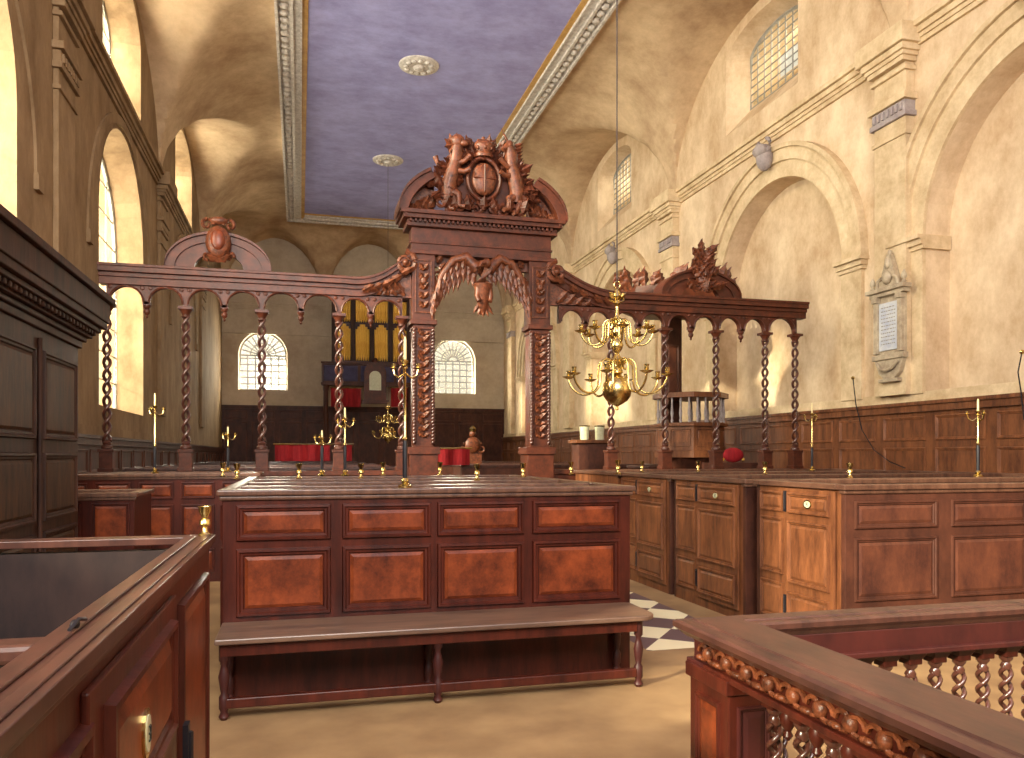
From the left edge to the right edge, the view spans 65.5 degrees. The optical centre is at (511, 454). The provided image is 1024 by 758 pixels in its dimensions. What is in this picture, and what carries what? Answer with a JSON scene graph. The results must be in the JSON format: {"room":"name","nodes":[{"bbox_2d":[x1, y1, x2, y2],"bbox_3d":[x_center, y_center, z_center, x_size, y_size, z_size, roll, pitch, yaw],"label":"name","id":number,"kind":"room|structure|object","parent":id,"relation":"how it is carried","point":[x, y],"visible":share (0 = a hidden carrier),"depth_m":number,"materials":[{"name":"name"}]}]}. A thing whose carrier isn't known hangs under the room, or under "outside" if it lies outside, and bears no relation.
{"room":"house of worship","nodes":[
{"label":"house of worship","id":0,"kind":"room"},
{"bbox_2d":[0,0,221,443],"bbox_3d":[-7.432,-3.925,14.320,0.800,11.050,37.500,0,0,-15],"label":"wall","id":1,"kind":"structure","parent":0,"point":[136,334],"depth_m":15.67,"materials":[{"name":"brown paint"}]},
{"bbox_2d":[14,0,43,194],"bbox_3d":[-5.101,-4.610,7.231,0.060,2.820,5.260,0,0,-15],"label":"trim","id":2,"kind":"structure","parent":1,"relation":"attached to","point":[38,180],"depth_m":9.50,"materials":[{"name":"brown paint"}]},
{"bbox_2d":[51,0,95,265],"bbox_3d":[-5.915,-3.610,10.740,0.290,5.420,1.160,0,0,-15],"label":"trim","id":3,"kind":"structure","parent":1,"relation":"attached to","point":[72,19],"depth_m":10.55,"materials":[{"name":"brown paint"}]},
{"bbox_2d":[103,2,110,55],"bbox_3d":[-7.609,-7.881,14.325,0.072,1.920,3.102,0,0,-15],"label":"window","id":4,"kind":"structure","parent":1,"relation":"in","point":[105,20],"depth_m":15.61,"materials":[{"name":"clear glass"}]},
{"bbox_2d":[99,157,116,408],"bbox_3d":[-7.561,-3.294,14.338,0.080,4.841,3.649,0,0,-15],"label":"window","id":5,"kind":"structure","parent":1,"relation":"in","point":[106,180],"depth_m":15.84,"materials":[{"name":"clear glass"}]},
{"bbox_2d":[86,112,152,304],"bbox_3d":[-7.029,-4.610,14.479,0.060,2.820,5.260,0,0,-15],"label":"trim","id":6,"kind":"structure","parent":1,"relation":"attached to","point":[109,118],"depth_m":12.92,"materials":[{"name":"brown paint"}]},
{"bbox_2d":[79,29,219,303],"bbox_3d":[-6.959,-6.170,14.447,0.180,0.300,37.500,0,0,-15],"label":"trim","id":7,"kind":"structure","parent":1,"relation":"attached to","point":[93,45],"depth_m":14.17,"materials":[{"name":"brown paint"}]},
{"bbox_2d":[78,424,224,471],"bbox_3d":[-6.983,0.575,14.440,0.130,2.050,37.500,0,0,-15],"label":"trim","id":8,"kind":"structure","parent":1,"relation":"attached to","point":[134,449],"depth_m":15.21,"materials":[{"name":"brown wood"}]},
{"bbox_2d":[156,171,177,416],"bbox_3d":[-7.921,-3.610,18.278,0.290,5.420,1.160,0,0,-15],"label":"trim","id":9,"kind":"structure","parent":1,"relation":"attached to","point":[167,191],"depth_m":18.00,"materials":[{"name":"brown paint"}]},
{"bbox_2d":[169,234,197,350],"bbox_3d":[-9.035,-4.610,22.017,0.060,2.820,5.260,0,0,-15],"label":"trim","id":10,"kind":"structure","parent":1,"relation":"attached to","point":[180,236],"depth_m":21.14,"materials":[{"name":"brown paint"}]},
{"bbox_2d":[199,257,212,427],"bbox_3d":[-9.927,-3.610,25.816,0.290,5.420,1.160,0,0,-15],"label":"trim","id":11,"kind":"structure","parent":1,"relation":"attached to","point":[203,295],"depth_m":25.55,"materials":[{"name":"brown paint"}]},
{"bbox_2d":[222,238,503,405],"bbox_3d":[-6.133,-3.925,34.327,13.600,11.050,0.500,0,0,-15],"label":"wall","id":12,"kind":"structure","parent":0,"point":[305,354],"depth_m":33.53,"materials":[{"name":"grey paint"}]},
{"bbox_2d":[239,334,286,389],"bbox_3d":[-10.382,-3.895,33.228,1.957,2.467,0.112,0,0,-15],"label":"window","id":13,"kind":"structure","parent":12,"relation":"in","point":[252,335],"depth_m":33.26,"materials":[{"name":"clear glass"}]},
{"bbox_2d":[221,401,504,465],"bbox_3d":[-6.100,-0.300,34.010,11.900,3.800,0.130,0,0,-15],"label":"paneling","id":14,"kind":"structure","parent":12,"relation":"attached to","point":[286,422],"depth_m":33.84,"materials":[{"name":"brown wood"}]},
{"bbox_2d":[222,300,503,342],"bbox_3d":[-6.094,-5.660,33.986,11.900,1.320,0.180,0,0,-15],"label":"trim","id":15,"kind":"structure","parent":12,"relation":"attached to","point":[239,304],"depth_m":33.40,"materials":[{"name":"grey paint"}]},
{"bbox_2d":[435,341,473,393],"bbox_3d":[-2.624,-3.895,35.292,1.957,2.467,0.112,0,0,-15],"label":"window","id":16,"kind":"structure","parent":12,"relation":"in","point":[443,342],"depth_m":35.28,"materials":[{"name":"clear glass"}]},
{"bbox_2d":[136,0,908,307],"bbox_3d":[-1.296,-7.725,15.953,11.900,2.750,37.500,0,0,-15],"label":"ceiling","id":17,"kind":"structure","parent":0,"point":[213,64],"depth_m":19.22,"materials":[{"name":"paint"}]},
{"bbox_2d":[373,154,402,166],"bbox_3d":[-3.823,-9.025,24.542,0.940,0.140,0.940,0,0,-15],"label":"ceiling rose","id":18,"kind":"object","parent":17,"relation":"attached to","point":[387,160],"visible":1,"depth_m":24.42,"materials":[{"name":"white paint"}]},
{"bbox_2d":[371,402,402,441],"bbox_3d":[-3.823,-4.685,24.542,1.037,8.661,1.037,0,0,41],"label":"chandelier","id":19,"kind":"object","parent":18,"relation":"hanging from","point":[387,436],"visible":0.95,"depth_m":24.49,"materials":[{"name":"gold metal"}]},
{"bbox_2d":[399,55,438,75],"bbox_3d":[-2.169,-9.025,18.567,0.940,0.140,0.940,0,0,-15],"label":"ceiling rose","id":20,"kind":"object","parent":17,"relation":"attached to","point":[418,65],"visible":1,"depth_m":18.45,"materials":[{"name":"white paint"}]},
{"bbox_2d":[274,0,620,229],"bbox_3d":[-0.981,-9.030,14.578,6.600,0.180,34.680,0,0,-15],"label":"trim","id":21,"kind":"structure","parent":17,"relation":"attached to","point":[291,16],"depth_m":19.38,"materials":[{"name":"white paint"}]},
{"bbox_2d":[563,0,673,409],"bbox_3d":[1.033,-4.770,7.829,1.037,8.661,1.037,0,0,41],"label":"chandelier","id":22,"kind":"object","parent":17,"relation":"hanging from","point":[617,389],"visible":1,"depth_m":7.79,"materials":[{"name":"gold metal"}]},
{"bbox_2d":[568,462,573,474],"bbox_3d":[0.696,0.155,9.384,0.066,0.150,0.064,0,0,-15],"label":"socket","id":23,"kind":"object","parent":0,"point":[569,463],"visible":1,"depth_m":9.37,"materials":[{"name":"gold metal"}]},
{"bbox_2d":[210,580,1023,757],"bbox_3d":[-1.215,1.700,16.233,18.000,0.200,38.000,0,0,-15],"label":"floor","id":24,"kind":"structure","parent":0,"point":[609,718],"depth_m":4.87,"materials":[{"name":"stone"}]},
{"bbox_2d":[0,204,115,552],"bbox_3d":[-3.722,0.065,4.908,1.290,3.070,5.120,0,0,-15],"label":"tall cabinet","id":25,"kind":"object","parent":24,"relation":"on","point":[49,307],"visible":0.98,"depth_m":5.99,"materials":[{"name":"brown wood"}]},
{"bbox_2d":[0,534,215,757],"bbox_3d":[-1.744,0.920,0.457,2.665,1.361,3.780,0,0,-15],"label":"pew","id":26,"kind":"object","parent":24,"relation":"on","point":[104,653],"visible":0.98,"depth_m":1.56,"materials":[{"name":"red wood"}]},
{"bbox_2d":[198,506,211,535],"bbox_3d":[-0.987,0.212,2.557,0.042,0.095,0.041,0,0,-15],"label":"socket","id":27,"kind":"object","parent":26,"relation":"on","point":[204,511],"visible":0.99,"depth_m":2.55,"materials":[{"name":"gold metal"}]},
{"bbox_2d":[198,506,211,517],"bbox_3d":[-0.987,0.183,2.557,0.042,0.036,0.041,0,0,-15],"label":"cup","id":28,"kind":"object","parent":27,"relation":"on","point":[204,511],"depth_m":2.54,"materials":[{"name":"gold metal"}]},
{"bbox_2d":[78,489,153,550],"bbox_3d":[-4.580,0.990,8.327,1.390,1.220,1.010,0,0,-15],"label":"desk","id":29,"kind":"object","parent":24,"relation":"on","point":[101,512],"visible":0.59,"depth_m":7.99,"materials":[{"name":"red wood"}]},
{"bbox_2d":[78,471,263,581],"bbox_3d":[-4.544,0.915,10.329,2.490,1.370,0.960,0,0,-15],"label":"pew","id":30,"kind":"object","parent":24,"relation":"on","point":[176,498],"visible":0.2,"depth_m":9.96,"materials":[{"name":"red wood"}]},
{"bbox_2d":[147,394,165,473],"bbox_3d":[-4.431,-0.270,9.899,0.227,1.000,0.224,0,0,-15],"label":"candelabra","id":31,"kind":"object","parent":30,"relation":"on","point":[154,406],"visible":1,"depth_m":9.90,"materials":[{"name":"gold metal"}]},
{"bbox_2d":[220,463,225,476],"bbox_3d":[-3.046,0.155,8.389,0.066,0.150,0.064,0,0,-15],"label":"socket","id":32,"kind":"object","parent":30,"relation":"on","point":[222,465],"visible":1,"depth_m":8.37,"materials":[{"name":"gold metal"}]},
{"bbox_2d":[221,427,236,471],"bbox_3d":[-3.894,-0.080,10.942,0.227,0.620,0.224,0,0,-15],"label":"candelabra","id":33,"kind":"object","parent":30,"relation":"on","point":[227,432],"visible":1,"depth_m":10.94,"materials":[{"name":"gold metal"}]},
{"bbox_2d":[124,466,395,471],"bbox_3d":[-4.482,0.915,14.899,4.860,1.370,1.160,0,0,-15],"label":"pew","id":34,"kind":"object","parent":24,"relation":"on","point":[369,467],"visible":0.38,"depth_m":14.46,"materials":[{"name":"brown wood"}]},
{"bbox_2d":[156,465,388,466],"bbox_3d":[-5.253,0.915,17.798,4.860,1.370,1.160,0,0,-15],"label":"pew","id":35,"kind":"object","parent":24,"relation":"on","point":[162,465],"visible":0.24,"depth_m":17.51,"materials":[{"name":"brown wood"}]},
{"bbox_2d":[177,463,376,464],"bbox_3d":[-6.024,0.915,20.697,4.860,1.370,1.160,0,0,-15],"label":"pew","id":36,"kind":"object","parent":24,"relation":"on","point":[324,463],"visible":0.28,"depth_m":20.29,"materials":[{"name":"brown wood"}]},
{"bbox_2d":[273,444,331,460],"bbox_3d":[-5.291,-0.068,20.126,1.444,0.441,0.130,0,0,-15],"label":"curtain","id":37,"kind":"object","parent":36,"relation":"attached to","point":[283,452],"visible":0.94,"depth_m":20.09,"materials":[{"name":"fabric"}]},
{"bbox_2d":[333,444,353,460],"bbox_3d":[-4.319,-0.069,20.401,0.526,0.447,0.098,0,0,-15],"label":"curtain","id":38,"kind":"object","parent":36,"relation":"attached to","point":[349,446],"visible":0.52,"depth_m":20.44,"materials":[{"name":"fabric"}]},
{"bbox_2d":[195,462,364,463],"bbox_3d":[-6.924,0.915,24.079,4.860,1.370,1.160,0,0,-15],"label":"pew","id":39,"kind":"object","parent":24,"relation":"on","point":[255,462],"visible":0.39,"depth_m":23.70,"materials":[{"name":"brown wood"}]},
{"bbox_2d":[208,461,355,462],"bbox_3d":[-7.824,0.915,27.462,4.860,1.370,1.160,0,0,-15],"label":"pew","id":40,"kind":"object","parent":24,"relation":"on","point":[303,461],"visible":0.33,"depth_m":26.61,"materials":[{"name":"brown wood"}]},
{"bbox_2d":[321,361,410,446],"bbox_3d":[-6.059,-1.100,33.302,3.790,5.400,1.220,0,0,-15],"label":"gallery","id":41,"kind":"object","parent":24,"relation":"on","point":[352,375],"visible":0.65,"depth_m":32.62,"materials":[{"name":"brown wood"}]},
{"bbox_2d":[330,387,361,406],"bbox_3d":[-6.726,-2.347,32.265,1.292,0.785,0.130,0,0,-15],"label":"curtain","id":42,"kind":"object","parent":41,"relation":"attached to","point":[351,396],"visible":0.84,"depth_m":32.26,"materials":[{"name":"fabric"}]},
{"bbox_2d":[330,299,410,363],"bbox_3d":[-5.916,-5.225,33.453,3.324,2.850,1.000,0,0,-15],"label":"pipe organ","id":43,"kind":"object","parent":41,"relation":"on","point":[362,342],"visible":0.59,"depth_m":33.11,"materials":[{"name":"gold wood"}]},
{"bbox_2d":[361,358,388,403],"bbox_3d":[-5.614,-3.045,32.647,1.100,1.890,0.186,0,0,-15],"label":"clock","id":44,"kind":"object","parent":41,"relation":"attached to","point":[374,373],"visible":1,"depth_m":32.58,"materials":[{"name":"brown wood"}]},
{"bbox_2d":[390,387,407,406],"bbox_3d":[-4.659,-2.387,32.815,0.758,0.808,0.130,0,0,-15],"label":"curtain","id":45,"kind":"object","parent":41,"relation":"attached to","point":[395,401],"visible":0.66,"depth_m":32.78,"materials":[{"name":"fabric"}]},
{"bbox_2d":[216,475,635,696],"bbox_3d":[-0.943,0.915,7.228,2.955,1.370,3.445,0,0,-15],"label":"pew","id":46,"kind":"object","parent":24,"relation":"on","point":[306,547],"visible":0.95,"depth_m":5.57,"materials":[{"name":"red wood"}]},
{"bbox_2d":[233,464,240,479],"bbox_3d":[-2.619,0.158,7.581,0.066,0.150,0.064,0,0,-15],"label":"socket","id":47,"kind":"object","parent":46,"relation":"on","point":[236,466],"visible":1,"depth_m":7.56,"materials":[{"name":"gold metal"}]},
{"bbox_2d":[296,464,301,478],"bbox_3d":[-2.068,0.158,7.728,0.066,0.150,0.064,0,0,-15],"label":"socket","id":48,"kind":"object","parent":46,"relation":"on","point":[298,466],"visible":1,"depth_m":7.71,"materials":[{"name":"gold metal"}]},
{"bbox_2d":[313,430,332,475],"bbox_3d":[-2.048,-0.020,8.629,0.227,0.500,0.224,0,0,-15],"label":"candelabra","id":49,"kind":"object","parent":46,"relation":"on","point":[320,437],"visible":1,"depth_m":8.63,"materials":[{"name":"gold metal"}]},
{"bbox_2d":[335,408,355,475],"bbox_3d":[-1.812,-0.145,8.692,0.227,0.750,0.224,0,0,-15],"label":"candelabra","id":50,"kind":"object","parent":46,"relation":"on","point":[344,418],"visible":1,"depth_m":8.70,"materials":[{"name":"gold metal"}]},
{"bbox_2d":[358,463,363,478],"bbox_3d":[-1.495,0.158,7.881,0.066,0.150,0.064,0,0,-15],"label":"socket","id":51,"kind":"object","parent":46,"relation":"on","point":[360,465],"visible":1,"depth_m":7.86,"materials":[{"name":"gold metal"}]},
{"bbox_2d":[380,462,385,475],"bbox_3d":[-1.429,0.155,8.819,0.066,0.150,0.064,0,0,-15],"label":"socket","id":52,"kind":"object","parent":46,"relation":"on","point":[382,464],"visible":1,"depth_m":8.80,"materials":[{"name":"gold metal"}]},
{"bbox_2d":[390,336,421,487],"bbox_3d":[-0.735,-0.300,5.563,0.227,1.060,0.224,0,0,-15],"label":"candelabra","id":53,"kind":"object","parent":46,"relation":"on","point":[404,361],"visible":1,"depth_m":5.57,"materials":[{"name":"gold metal"}]},
{"bbox_2d":[403,336,406,358],"bbox_3d":[-0.749,-0.750,5.575,0.022,0.159,0.021,0,0,-15],"label":"candle","id":54,"kind":"object","parent":53,"relation":"on","point":[404,350],"depth_m":5.57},
{"bbox_2d":[437,462,442,474],"bbox_3d":[-0.812,0.155,8.983,0.066,0.150,0.064,0,0,-15],"label":"socket","id":55,"kind":"object","parent":46,"relation":"on","point":[438,463],"visible":1,"depth_m":8.96,"materials":[{"name":"gold metal"}]},
{"bbox_2d":[474,464,479,480],"bbox_3d":[-0.319,0.158,7.262,0.066,0.150,0.064,0,0,-15],"label":"socket","id":56,"kind":"object","parent":46,"relation":"on","point":[476,466],"visible":1,"depth_m":7.24,"materials":[{"name":"gold metal"}]},
{"bbox_2d":[520,463,525,476],"bbox_3d":[0.115,0.158,8.309,0.066,0.150,0.064,0,0,-15],"label":"socket","id":57,"kind":"object","parent":46,"relation":"on","point":[522,465],"visible":1,"depth_m":8.29,"materials":[{"name":"gold metal"}]},
{"bbox_2d":[214,602,652,720],"bbox_3d":[-0.447,1.350,5.344,2.875,0.500,0.518,0,0,-15],"label":"bench","id":58,"kind":"object","parent":24,"relation":"on","point":[248,638],"visible":1,"depth_m":5.17,"materials":[{"name":"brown wood"}]},
{"bbox_2d":[97,128,809,479],"bbox_3d":[-0.301,-1.655,12.276,11.062,6.510,0.838,0,0,-15],"label":"screen","id":59,"kind":"object","parent":24,"relation":"on","point":[483,188],"visible":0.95,"depth_m":11.95,"materials":[{"name":"brown wood"}]},
{"bbox_2d":[142,301,151,317],"bbox_3d":[-5.075,-2.015,11.067,0.110,0.230,0.110,0,0,-15],"label":"pendant","id":60,"kind":"object","parent":59,"relation":"attached to","point":[147,305],"depth_m":11.03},
{"bbox_2d":[220,305,227,321],"bbox_3d":[-4.093,-2.015,11.329,0.110,0.230,0.110,0,0,-15],"label":"pendant","id":61,"kind":"object","parent":59,"relation":"attached to","point":[224,308],"depth_m":11.29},
{"bbox_2d":[297,308,304,323],"bbox_3d":[-3.075,-2.015,11.599,0.110,0.230,0.110,0,0,-15],"label":"pendant","id":62,"kind":"object","parent":59,"relation":"attached to","point":[300,311],"depth_m":11.56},
{"bbox_2d":[367,311,374,326],"bbox_3d":[-2.103,-2.015,11.858,0.110,0.230,0.110,0,0,-15],"label":"pendant","id":63,"kind":"object","parent":59,"relation":"attached to","point":[370,314],"depth_m":11.82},
{"bbox_2d":[581,321,588,333],"bbox_3d":[1.163,-2.015,12.727,0.110,0.230,0.110,0,0,-15],"label":"pendant","id":64,"kind":"object","parent":59,"relation":"attached to","point":[586,323],"depth_m":12.68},
{"bbox_2d":[634,324,641,333],"bbox_3d":[2.056,-2.015,12.965,0.110,0.230,0.110,0,0,-15],"label":"pendant","id":65,"kind":"object","parent":59,"relation":"attached to","point":[636,326],"depth_m":12.92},
{"bbox_2d":[687,326,694,340],"bbox_3d":[2.965,-2.015,13.207,0.110,0.230,0.110,0,0,-15],"label":"pendant","id":66,"kind":"object","parent":59,"relation":"attached to","point":[690,329],"depth_m":13.17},
{"bbox_2d":[737,328,744,342],"bbox_3d":[3.863,-2.015,13.445,0.110,0.230,0.110,0,0,-15],"label":"pendant","id":67,"kind":"object","parent":59,"relation":"attached to","point":[740,331],"depth_m":13.41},
{"bbox_2d":[438,463,567,474],"bbox_3d":[0.354,0.915,22.394,5.060,1.370,1.160,0,0,-15],"label":"pew","id":68,"kind":"object","parent":24,"relation":"on","point":[446,469],"visible":0.02,"depth_m":21.29,"materials":[{"name":"brown wood"}]},
{"bbox_2d":[461,426,484,463],"bbox_3d":[-1.060,-0.280,21.423,0.695,1.020,0.210,0,0,-15],"label":"stand","id":69,"kind":"object","parent":68,"relation":"on","point":[475,453],"visible":0.7,"depth_m":21.38,"materials":[{"name":"brown wood"}]},
{"bbox_2d":[482,462,567,462],"bbox_3d":[-0.546,0.915,25.776,5.060,1.370,1.160,0,0,-15],"label":"pew","id":70,"kind":"object","parent":24,"relation":"on","point":[482,462],"visible":0.14,"depth_m":25.29,"materials":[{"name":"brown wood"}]},
{"bbox_2d":[452,464,657,474],"bbox_3d":[1.125,0.915,19.495,5.060,1.370,1.160,0,0,-15],"label":"pew","id":71,"kind":"object","parent":24,"relation":"on","point":[485,469],"visible":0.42,"depth_m":18.58,"materials":[{"name":"brown wood"}]},
{"bbox_2d":[438,447,471,464],"bbox_3d":[-1.361,0.028,18.067,0.928,0.401,0.130,0,0,-15],"label":"curtain","id":72,"kind":"object","parent":71,"relation":"attached to","point":[448,455],"visible":0.78,"depth_m":18.08,"materials":[{"name":"fabric"}]},
{"bbox_2d":[568,440,615,468],"bbox_3d":[1.383,0.670,13.846,0.720,1.860,0.450,0,0,-15],"label":"lectern","id":73,"kind":"object","parent":24,"relation":"on","point":[586,454],"visible":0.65,"depth_m":13.66,"materials":[{"name":"brown wood"}]},
{"bbox_2d":[579,425,589,439],"bbox_3d":[1.254,-0.386,13.786,0.184,0.250,0.184,0,0,-15],"label":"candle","id":74,"kind":"object","parent":73,"relation":"on","point":[584,429],"visible":1,"depth_m":13.72,"materials":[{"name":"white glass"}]},
{"bbox_2d":[594,425,604,439],"bbox_3d":[1.524,-0.386,13.858,0.184,0.250,0.184,0,0,-15],"label":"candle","id":75,"kind":"object","parent":73,"relation":"on","point":[599,430],"visible":0.95,"depth_m":13.79,"materials":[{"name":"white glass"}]},
{"bbox_2d":[626,465,657,468],"bbox_3d":[3.491,0.915,17.020,1.760,1.370,1.160,0,0,-15],"label":"pew","id":76,"kind":"object","parent":24,"relation":"on","point":[645,466],"visible":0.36,"depth_m":16.78,"materials":[{"name":"brown wood"}]},
{"bbox_2d":[613,262,736,468],"bbox_3d":[3.150,-1.007,15.592,2.398,5.214,2.186,0,0,-15],"label":"pulpit","id":77,"kind":"object","parent":24,"relation":"on","point":[690,442],"visible":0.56,"depth_m":15.23,"materials":[{"name":"brown wood"}]},
{"bbox_2d":[702,462,757,468],"bbox_3d":[4.084,0.870,14.788,1.000,1.460,0.419,0,0,-15],"label":"desk","id":78,"kind":"object","parent":24,"relation":"on","point":[727,465],"visible":0.19,"depth_m":14.65,"materials":[{"name":"brown wood"}]},
{"bbox_2d":[723,448,744,461],"bbox_3d":[4.095,0.000,14.749,0.480,0.280,0.176,0,0,-15],"label":"cushion","id":79,"kind":"object","parent":78,"relation":"on","point":[730,454],"visible":0.8,"depth_m":14.68,"materials":[{"name":"fabric"}]},
{"bbox_2d":[573,469,906,483],"bbox_3d":[3.411,0.915,12.032,4.640,1.370,1.760,0,0,-15],"label":"pew","id":80,"kind":"object","parent":24,"relation":"on","point":[601,476],"visible":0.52,"depth_m":12.22,"materials":[{"name":"brown wood"}]},
{"bbox_2d":[615,460,620,473],"bbox_3d":[1.270,0.145,9.537,0.075,0.170,0.073,0,0,-15],"label":"socket","id":81,"kind":"object","parent":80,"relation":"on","point":[617,462],"visible":1,"depth_m":9.52,"materials":[{"name":"gold metal"}]},
{"bbox_2d":[803,403,817,470],"bbox_3d":[4.323,-0.260,11.421,0.227,0.980,0.224,0,0,-15],"label":"candelabra","id":82,"kind":"object","parent":80,"relation":"on","point":[811,413],"visible":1,"depth_m":11.42,"materials":[{"name":"gold metal"}]},
{"bbox_2d":[618,471,984,594],"bbox_3d":[3.835,0.915,10.406,4.657,1.370,1.520,0,0,-15],"label":"pew","id":83,"kind":"object","parent":24,"relation":"on","point":[652,502],"visible":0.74,"depth_m":9.63,"materials":[{"name":"brown wood"}]},
{"bbox_2d":[762,462,767,474],"bbox_3d":[2.986,0.155,9.394,0.066,0.150,0.064,0,0,-15],"label":"socket","id":84,"kind":"object","parent":83,"relation":"on","point":[763,463],"visible":1,"depth_m":9.37,"materials":[{"name":"gold metal"}]},
{"bbox_2d":[671,473,1023,615],"bbox_3d":[4.238,0.915,8.889,4.657,1.370,1.560,0,0,-15],"label":"pew","id":85,"kind":"object","parent":24,"relation":"on","point":[715,516],"visible":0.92,"depth_m":8.14,"materials":[{"name":"brown wood"}]},
{"bbox_2d":[847,463,852,477],"bbox_3d":[3.364,0.155,7.921,0.066,0.150,0.064,0,0,-15],"label":"socket","id":86,"kind":"object","parent":85,"relation":"on","point":[849,465],"visible":0.99,"depth_m":7.90,"materials":[{"name":"gold metal"}]},
{"bbox_2d":[965,399,986,476],"bbox_3d":[4.893,-0.180,8.323,0.227,0.820,0.224,0,0,-15],"label":"candelabra","id":87,"kind":"object","parent":85,"relation":"on","point":[977,472],"visible":1,"depth_m":8.32,"materials":[{"name":"gold metal"}]},
{"bbox_2d":[673,599,1023,757],"bbox_3d":[2.481,1.097,1.431,2.870,1.006,3.890,0,0,-15],"label":"altar rail","id":88,"kind":"object","parent":24,"relation":"on","point":[756,678],"visible":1,"depth_m":2.63,"materials":[{"name":"red wood"}]},
{"bbox_2d":[779,712,793,740],"bbox_3d":[0.861,0.820,2.482,0.070,0.140,0.070,0,0,-15],"label":"pendant","id":89,"kind":"object","parent":88,"relation":"attached to","point":[787,725],"depth_m":2.47,"materials":[{"name":"red wood"}]},
{"bbox_2d":[808,728,823,757],"bbox_3d":[0.898,0.820,2.342,0.070,0.140,0.070,0,0,-15],"label":"pendant","id":90,"kind":"object","parent":88,"relation":"attached to","point":[815,739],"depth_m":2.33,"materials":[{"name":"red wood"}]},
{"bbox_2d":[840,745,857,757],"bbox_3d":[0.935,0.820,2.202,0.070,0.140,0.070,0,0,-15],"label":"pendant","id":91,"kind":"object","parent":88,"relation":"attached to","point":[845,752],"depth_m":2.19,"materials":[{"name":"red wood"}]},
{"bbox_2d":[753,477,1023,613],"bbox_3d":[4.640,0.915,7.381,4.657,1.370,1.300,0,0,-15],"label":"pew","id":92,"kind":"object","parent":24,"relation":"on","point":[823,544],"visible":0.86,"depth_m":6.46,"materials":[{"name":"brown wood"}]},
{"bbox_2d":[504,0,1023,433],"bbox_3d":[4.889,-3.925,17.599,0.900,11.050,37.500,0,0,-15],"label":"wall","id":93,"kind":"structure","parent":0,"point":[785,246],"depth_m":14.62,"materials":[{"name":"paint"}]},
{"bbox_2d":[502,305,515,433],"bbox_3d":[-0.139,-3.610,34.008,0.380,5.420,1.020,0,0,-15],"label":"trim","id":94,"kind":"structure","parent":93,"relation":"attached to","point":[508,312],"depth_m":33.73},
{"bbox_2d":[515,308,559,432],"bbox_3d":[0.986,-3.474,30.478,0.820,5.148,5.328,0,0,-15],"label":"trim","id":95,"kind":"structure","parent":93,"relation":"attached to","point":[555,366],"depth_m":28.46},
{"bbox_2d":[562,263,574,428],"bbox_3d":[1.789,-3.610,26.760,0.380,5.420,1.020,0,0,-15],"label":"trim","id":96,"kind":"structure","parent":93,"relation":"attached to","point":[568,318],"depth_m":26.52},
{"bbox_2d":[581,242,658,425],"bbox_3d":[3.043,-3.474,22.747,0.820,5.148,5.328,0,0,-15],"label":"trim","id":97,"kind":"structure","parent":93,"relation":"attached to","point":[630,258],"depth_m":22.37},
{"bbox_2d":[613,153,630,214],"bbox_3d":[3.366,-7.997,23.247,0.072,1.449,2.022,0,0,-15],"label":"window","id":98,"kind":"structure","parent":93,"relation":"in","point":[629,155],"depth_m":23.48,"materials":[{"name":"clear glass"}]},
{"bbox_2d":[650,189,680,278],"bbox_3d":[3.744,-3.610,19.415,0.380,5.420,1.020,0,0,-15],"label":"trim","id":99,"kind":"structure","parent":93,"relation":"attached to","point":[665,207],"depth_m":19.20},
{"bbox_2d":[501,0,987,319],"bbox_3d":[4.367,-6.170,17.460,0.180,0.300,37.500,0,0,-15],"label":"trim","id":100,"kind":"structure","parent":93,"relation":"attached to","point":[944,13],"depth_m":14.73,"materials":[{"name":"paint"}]},
{"bbox_2d":[501,381,1023,472],"bbox_3d":[4.391,0.335,17.466,0.130,2.530,37.500,0,0,-15],"label":"wall paneling","id":101,"kind":"structure","parent":93,"relation":"attached to","point":[931,430],"depth_m":12.41,"materials":[{"name":"brown wood"}]},
{"bbox_2d":[750,5,797,109],"bbox_3d":[5.320,-7.997,15.903,0.072,1.449,2.022,0,0,-15],"label":"window","id":102,"kind":"structure","parent":93,"relation":"in","point":[795,7],"depth_m":16.04,"materials":[{"name":"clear glass"}]},
{"bbox_2d":[703,137,868,413],"bbox_3d":[5.023,-3.474,15.306,0.820,5.148,5.328,0,0,-15],"label":"arch","id":103,"kind":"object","parent":93,"relation":"attached to","point":[811,161],"depth_m":13.44,"materials":[{"name":"paint"}]},
{"bbox_2d":[851,376,904,467],"bbox_3d":[5.669,-0.539,12.355,0.060,1.478,1.180,0,0,-15],"label":"cable","id":104,"kind":"object","parent":93,"relation":"attached to","point":[852,377],"visible":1,"depth_m":12.70,"materials":[{"name":"black metal"}]},
{"bbox_2d":[855,19,920,396],"bbox_3d":[5.698,-3.610,12.071,0.380,5.420,1.020,0,0,-15],"label":"trim","id":105,"kind":"structure","parent":93,"relation":"attached to","point":[887,61],"depth_m":11.96,"materials":[{"name":"paint"}]},
{"bbox_2d":[865,249,911,382],"bbox_3d":[5.654,-2.100,11.981,0.170,2.000,0.800,0,0,-15],"label":"monument","id":106,"kind":"object","parent":93,"relation":"attached to","point":[889,299],"visible":1,"depth_m":11.93,"materials":[{"name":"grey stone"}]},
{"bbox_2d":[885,0,1023,393],"bbox_3d":[6.527,-3.449,9.653,0.820,5.098,5.228,0,0,-15],"label":"trim","id":107,"kind":"structure","parent":93,"relation":"attached to","point":[1001,34],"depth_m":11.34,"materials":[{"name":"paint"}]},
{"bbox_2d":[1017,350,1023,419],"bbox_3d":[6.330,-0.870,9.890,0.056,0.876,0.095,0,0,6],"label":"cable","id":108,"kind":"object","parent":93,"relation":"attached to","point":[1021,352],"visible":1,"depth_m":9.88,"materials":[{"name":"black metal"}]},
{"bbox_2d":[780,24,797,55],"bbox_3d":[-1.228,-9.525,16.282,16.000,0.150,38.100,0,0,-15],"label":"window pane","id":109,"kind":"structure","parent":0,"point":[789,37],"depth_m":18.15,"materials":[{"name":"glass"}]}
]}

